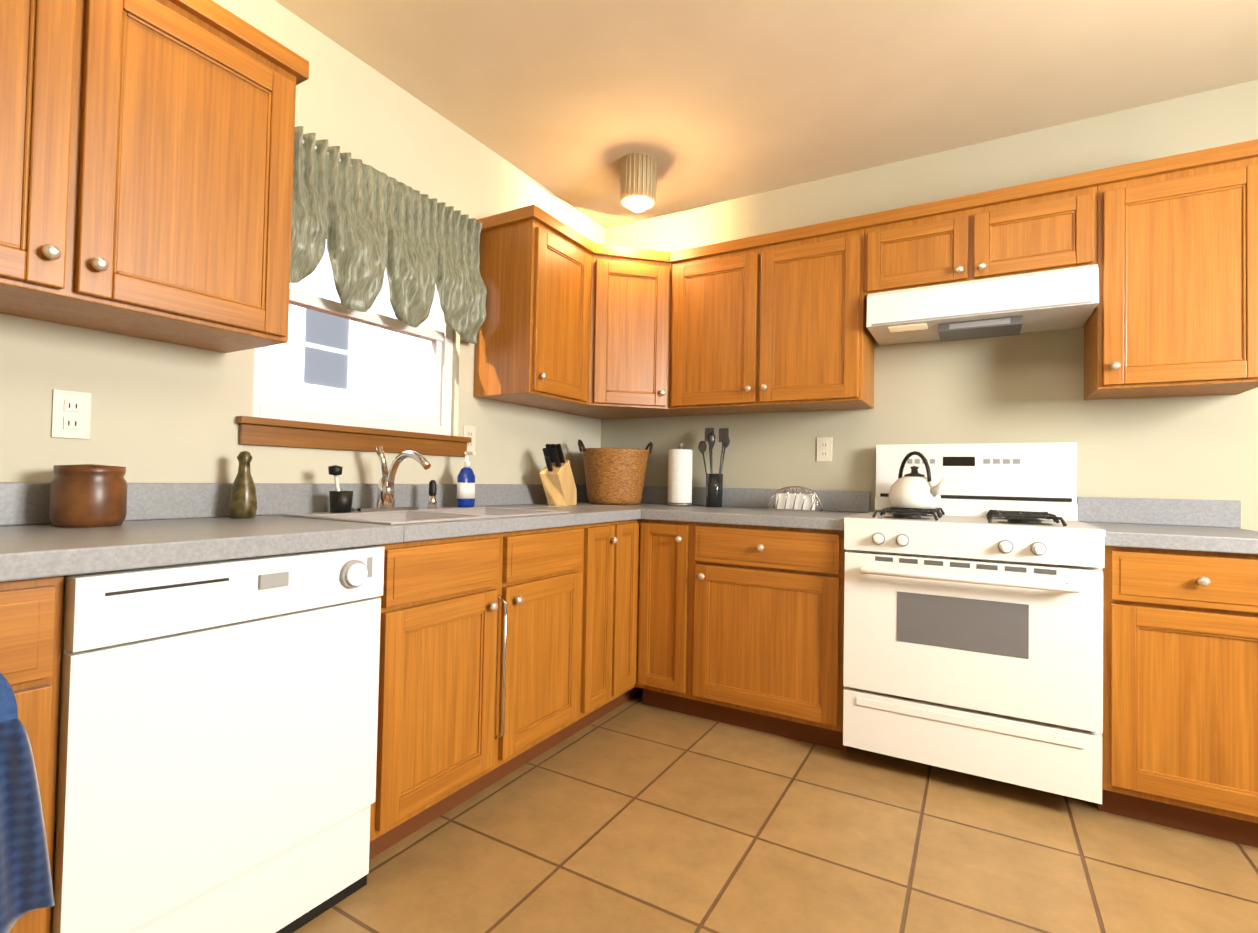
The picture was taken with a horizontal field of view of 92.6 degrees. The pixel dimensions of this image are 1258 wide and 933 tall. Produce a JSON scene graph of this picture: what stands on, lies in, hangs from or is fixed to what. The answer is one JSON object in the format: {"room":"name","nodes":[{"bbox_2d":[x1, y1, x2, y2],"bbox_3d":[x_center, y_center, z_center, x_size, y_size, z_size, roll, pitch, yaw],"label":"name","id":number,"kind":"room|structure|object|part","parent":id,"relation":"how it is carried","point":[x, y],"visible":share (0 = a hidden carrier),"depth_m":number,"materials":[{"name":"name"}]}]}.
{"room":"kitchen","nodes":[
{"label":"kitchen","id":0,"kind":"room"},
{"bbox_2d":[0,0,604,483],"bbox_3d":[-1.438,-0.223,1.549,0.150,2.550,4.800,0,-1,30],"label":"wall","id":1,"kind":"structure","parent":0,"point":[164,412],"depth_m":1.96,"materials":[{"name":"paint"}]},
{"bbox_2d":[51,389,90,438],"bbox_3d":[-1.381,-0.128,1.489,0.008,0.116,0.072,0,-1,30],"label":"electrical outlet","id":2,"kind":"object","parent":1,"relation":"attached to","point":[71,414],"visible":1,"depth_m":1.49,"materials":[{"name":"beige plastic"}]},
{"bbox_2d":[0,0,308,352],"bbox_3d":[-1.281,-0.730,1.323,0.338,0.761,0.921,0,-1,30],"label":"upper cabinet","id":3,"kind":"object","parent":1,"relation":"attached to","point":[146,168],"depth_m":1.36,"materials":[{"name":"brown wood"}]},
{"bbox_2d":[0,482,588,525],"bbox_3d":[-0.900,0.116,2.305,0.020,0.100,2.928,0,-1,30],"label":"backsplash","id":4,"kind":"structure","parent":1,"relation":"attached to","point":[20,502],"depth_m":1.77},
{"bbox_2d":[235,288,471,456],"bbox_3d":[-0.980,-0.530,2.259,0.145,0.950,0.950,0,-1,30],"label":"window","id":5,"kind":"structure","parent":1,"relation":"in","point":[278,422],"depth_m":2.21,"materials":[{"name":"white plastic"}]},
{"bbox_3d":[-0.988,-0.098,2.250,0.145,0.087,0.950,0,-1,30],"label":"window sill","id":6,"kind":"part","parent":5,"relation":"part of","materials":[{"name":"brown wood"}]},
{"bbox_2d":[290,126,486,343],"bbox_3d":[-0.880,-0.811,2.214,0.095,0.535,0.937,0,-1,30],"label":"valance curtain","id":7,"kind":"object","parent":5,"relation":"hanging from","point":[369,224],"visible":0.9,"depth_m":2.19,"materials":[{"name":"fabric"}]},
{"bbox_2d":[463,425,475,451],"bbox_3d":[-0.705,-0.121,2.652,0.008,0.116,0.072,0,-1,30],"label":"electrical outlet","id":8,"kind":"object","parent":1,"relation":"attached to","point":[469,431],"visible":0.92,"depth_m":2.66,"materials":[{"name":"beige plastic"}]},
{"bbox_2d":[474,208,603,411],"bbox_3d":[-0.393,-0.682,2.802,0.387,0.761,0.500,0,-1,30],"label":"upper cabinet","id":9,"kind":"object","parent":1,"relation":"attached to","point":[540,344],"depth_m":2.64,"materials":[{"name":"brown wood"}]},
{"bbox_2d":[275,0,1257,227],"bbox_3d":[0.468,-1.534,0.483,4.600,0.100,5.200,0,-1,30],"label":"ceiling","id":10,"kind":"structure","parent":0,"point":[573,103],"depth_m":2.21,"materials":[{"name":"paint"}]},
{"bbox_2d":[620,153,655,211],"bbox_3d":[0.043,-1.326,2.840,0.168,0.235,0.167,0,-1,30],"label":"ceiling light","id":11,"kind":"object","parent":10,"relation":"in","point":[638,184],"visible":1,"depth_m":2.78,"materials":[{"name":"beige glass"}]},
{"bbox_2d":[293,692,1257,932],"bbox_3d":[0.416,1.115,0.428,4.600,0.100,5.200,0,-1,30],"label":"floor","id":12,"kind":"structure","parent":0,"point":[634,815],"depth_m":1.69,"materials":[{"name":"tile"}]},
{"bbox_2d":[0,566,83,932],"bbox_3d":[-1.299,0.610,1.028,0.620,0.867,0.308,0,-1,30],"label":"base cabinet","id":13,"kind":"object","parent":12,"relation":"on","point":[31,601],"depth_m":0.98,"materials":[{"name":"brown wood"}]},
{"bbox_2d":[0,673,54,932],"bbox_3d":[-1.004,0.477,0.863,0.052,0.492,0.277,0,-1,30],"label":"hanging towel","id":14,"kind":"object","parent":13,"relation":"hanging from","point":[25,880],"visible":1,"depth_m":0.94,"materials":[{"name":"blue fabric"}]},
{"bbox_2d":[50,546,384,932],"bbox_3d":[-1.039,0.626,1.411,0.630,0.862,0.608,0,-1,30],"label":"dishwasher","id":15,"kind":"object","parent":12,"relation":"on","point":[216,748],"visible":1,"depth_m":1.21,"materials":[{"name":"white metal"}]},
{"bbox_2d":[369,518,603,859],"bbox_3d":[-0.654,0.646,2.120,0.638,0.867,0.997,0,-1,30],"label":"base cabinet","id":16,"kind":"object","parent":12,"relation":"on","point":[520,624],"depth_m":1.86,"materials":[{"name":"brown wood"}]},
{"bbox_2d":[0,502,668,573],"bbox_3d":[-0.639,0.190,2.151,0.627,0.045,2.928,0,-1,30],"label":"countertop","id":17,"kind":"structure","parent":16,"relation":"on","point":[136,543],"depth_m":1.32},
{"bbox_2d":[49,464,127,526],"bbox_3d":[-1.277,0.067,1.423,0.136,0.145,0.136,0,-1,30],"label":"crock","id":18,"kind":"object","parent":17,"relation":"on","point":[88,495],"visible":1,"depth_m":1.37,"materials":[{"name":"ceramic"}]},
{"bbox_2d":[229,451,256,517],"bbox_3d":[-1.121,0.052,1.749,0.072,0.195,0.070,0,-1,30],"label":"bottle","id":19,"kind":"object","parent":17,"relation":"on","point":[243,501],"visible":1,"depth_m":1.73,"materials":[{"name":"ceramic"}]},
{"bbox_2d":[328,465,352,512],"bbox_3d":[-0.954,0.073,1.978,0.072,0.154,0.086,0,-1,30],"label":"dish brush","id":20,"kind":"object","parent":17,"relation":"on","point":[340,501],"visible":1,"depth_m":1.95,"materials":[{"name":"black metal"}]},
{"bbox_2d":[352,446,439,509],"bbox_3d":[-0.752,0.044,2.130,0.246,0.229,0.348,0,-1,30],"label":"faucet","id":21,"kind":"object","parent":17,"relation":"on","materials":[{"name":"silver metal"}]},
{"bbox_2d":[280,506,571,525],"bbox_3d":[-0.654,0.251,2.085,0.509,0.183,0.814,0,-1,30],"label":"sink","id":22,"kind":"object","parent":17,"relation":"in","point":[426,513],"depth_m":2.08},
{"bbox_2d":[457,452,475,506],"bbox_3d":[-0.663,0.052,2.466,0.068,0.227,0.087,0,-1,30],"label":"soap bottle","id":23,"kind":"object","parent":17,"relation":"on","point":[466,487],"visible":1,"depth_m":2.44,"materials":[{"name":"blue plastic"}]},
{"bbox_2d":[540,444,576,505],"bbox_3d":[-0.347,0.041,2.918,0.100,0.296,0.227,1,-1,22],"label":"knife block","id":24,"kind":"object","parent":17,"relation":"on","point":[557,480],"visible":1,"depth_m":2.88,"materials":[{"name":"brown wood"}]},
{"bbox_2d":[578,439,652,504],"bbox_3d":[-0.074,0.031,3.212,0.364,0.338,0.364,0,-1,30],"label":"wicker basket","id":25,"kind":"object","parent":17,"relation":"on","point":[614,476],"visible":1,"depth_m":3.08,"materials":[{"name":"brown wicker"}]},
{"bbox_2d":[600,518,611,717],"bbox_3d":[-0.391,0.661,2.591,0.620,0.867,0.358,0,-1,30],"label":"base cabinet","id":26,"kind":"object","parent":12,"relation":"on","point":[607,521],"depth_m":2.50,"materials":[{"name":"brown wood"}]},
{"bbox_2d":[608,514,643,712],"bbox_3d":[-0.265,0.666,2.760,0.668,0.867,0.280,0,-1,30],"label":"base cabinet","id":27,"kind":"object","parent":12,"relation":"on","point":[626,584],"depth_m":2.65,"materials":[{"name":"brown wood"}]},
{"bbox_2d":[644,518,691,713],"bbox_3d":[0.284,0.680,2.907,0.275,0.867,0.667,0,-1,30],"label":"base cabinet","id":28,"kind":"object","parent":12,"relation":"on","point":[665,539],"depth_m":2.66,"materials":[{"name":"brown wood"}]},
{"bbox_2d":[688,518,848,751],"bbox_3d":[0.683,0.683,2.687,0.637,0.867,0.647,0,-1,30],"label":"base cabinet","id":29,"kind":"object","parent":12,"relation":"on","point":[766,599],"depth_m":2.43,"materials":[{"name":"brown wood"}]},
{"bbox_2d":[640,506,867,525],"bbox_3d":[0.591,0.227,2.766,0.882,0.045,0.627,0,-1,30],"label":"countertop","id":30,"kind":"structure","parent":29,"relation":"on","point":[724,513],"depth_m":2.58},
{"bbox_2d":[667,442,692,505],"bbox_3d":[0.271,0.038,3.179,0.140,0.335,0.140,0,-1,30],"label":"paper towel","id":31,"kind":"object","parent":30,"relation":"on","point":[680,461],"visible":1,"depth_m":3.12,"materials":[{"name":"white paper"}]},
{"bbox_2d":[698,428,729,506],"bbox_3d":[0.435,0.002,3.081,0.169,0.410,0.113,0,-1,30],"label":"utensil holder","id":32,"kind":"object","parent":30,"relation":"on","point":[714,490],"visible":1,"depth_m":3.06,"materials":[{"name":"black plastic"}]},
{"bbox_2d":[767,486,822,511],"bbox_3d":[0.788,0.151,2.846,0.240,0.116,0.090,0,-1,30],"label":"napkin holder","id":33,"kind":"object","parent":30,"relation":"on","point":[788,501],"visible":1,"depth_m":2.82,"materials":[{"name":"silver metal"}]},
{"bbox_2d":[843,442,1104,803],"bbox_3d":[1.276,0.507,2.293,0.776,1.225,0.687,0,-1,30],"label":"range","id":34,"kind":"object","parent":12,"relation":"on","point":[973,622],"visible":0.98,"depth_m":2.06,"materials":[{"name":"white metal"}]},
{"bbox_2d":[889,451,948,508],"bbox_3d":[1.214,0.054,2.519,0.233,0.238,0.202,0,-1,30],"label":"kettle","id":35,"kind":"object","parent":34,"relation":"on","point":[914,488],"visible":1,"depth_m":2.46,"materials":[{"name":"white metal"}]},
{"bbox_2d":[1096,542,1257,847],"bbox_3d":[1.831,0.691,2.019,0.459,0.867,0.647,0,-1,30],"label":"base cabinet","id":36,"kind":"object","parent":12,"relation":"on","point":[1180,733],"depth_m":1.80,"materials":[{"name":"brown wood"}]},
{"bbox_2d":[1084,522,1257,549],"bbox_3d":[1.854,0.236,2.032,0.479,0.045,0.627,0,-1,30],"label":"countertop","id":37,"kind":"structure","parent":36,"relation":"on","point":[1236,537],"depth_m":1.86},
{"bbox_2d":[601,80,1257,530],"bbox_3d":[1.685,-0.141,2.595,4.500,2.550,0.150,0,-1,30],"label":"wall","id":38,"kind":"structure","parent":0,"point":[1025,388],"depth_m":2.60,"materials":[{"name":"paint"}]},
{"bbox_2d":[563,244,679,418],"bbox_3d":[-0.047,-0.668,3.178,0.607,0.761,0.607,0,-1,30],"label":"upper cabinet","id":39,"kind":"object","parent":38,"relation":"attached to","point":[635,279],"depth_m":2.96,"materials":[{"name":"brown wood"}]},
{"bbox_2d":[664,214,873,415],"bbox_3d":[0.641,-0.660,2.905,0.967,0.761,0.387,0,-1,30],"label":"upper cabinet","id":40,"kind":"object","parent":38,"relation":"attached to","point":[775,321],"depth_m":2.74,"materials":[{"name":"brown wood"}]},
{"bbox_2d":[817,437,831,460],"bbox_3d":[0.952,-0.083,2.926,0.072,0.116,0.008,0,-1,30],"label":"electrical outlet","id":41,"kind":"object","parent":38,"relation":"attached to","point":[824,448],"visible":1,"depth_m":2.92,"materials":[{"name":"beige plastic"}]},
{"bbox_2d":[864,192,991,295],"bbox_3d":[1.273,-0.877,2.574,0.456,0.316,0.337,0,-1,30],"label":"upper cabinet","id":42,"kind":"object","parent":38,"relation":"attached to","point":[945,241],"depth_m":2.42,"materials":[{"name":"brown wood"}]},
{"bbox_2d":[866,264,1098,344],"bbox_3d":[1.409,-0.627,2.458,0.766,0.178,0.383,0,-1,30],"label":"range hood","id":43,"kind":"object","parent":42,"relation":"attached to","point":[1048,300],"visible":0.98,"depth_m":2.32,"materials":[{"name":"white metal"}]},
{"bbox_2d":[641,486,1240,525],"bbox_3d":[1.027,0.165,2.867,2.748,0.100,0.019,0,-1,30],"label":"backsplash","id":44,"kind":"structure","parent":38,"relation":"attached to","point":[1165,512],"depth_m":2.36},
{"bbox_2d":[992,169,1103,277],"bbox_3d":[1.564,-0.875,2.404,0.456,0.316,0.337,0,-1,30],"label":"upper cabinet","id":45,"kind":"object","parent":38,"relation":"attached to","point":[1047,225],"depth_m":2.22,"materials":[{"name":"brown wood"}]},
{"bbox_2d":[1084,140,1257,399],"bbox_3d":[1.954,-0.650,2.170,0.456,0.761,0.337,0,-1,30],"label":"upper cabinet","id":46,"kind":"object","parent":38,"relation":"attached to","point":[1175,314],"depth_m":2.04,"materials":[{"name":"brown wood"}]},
{"label":"outside","id":47,"kind":"structure","parent":0,"visible":0},
{"bbox_2d":[267,241,435,416],"bbox_3d":[-4.108,-1.933,4.775,0.170,8.000,12.000,0,-1,30],"label":"window pane","id":48,"kind":"structure","parent":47,"point":[321,357],"depth_m":6.49,"materials":[{"name":"glass"}]}
]}

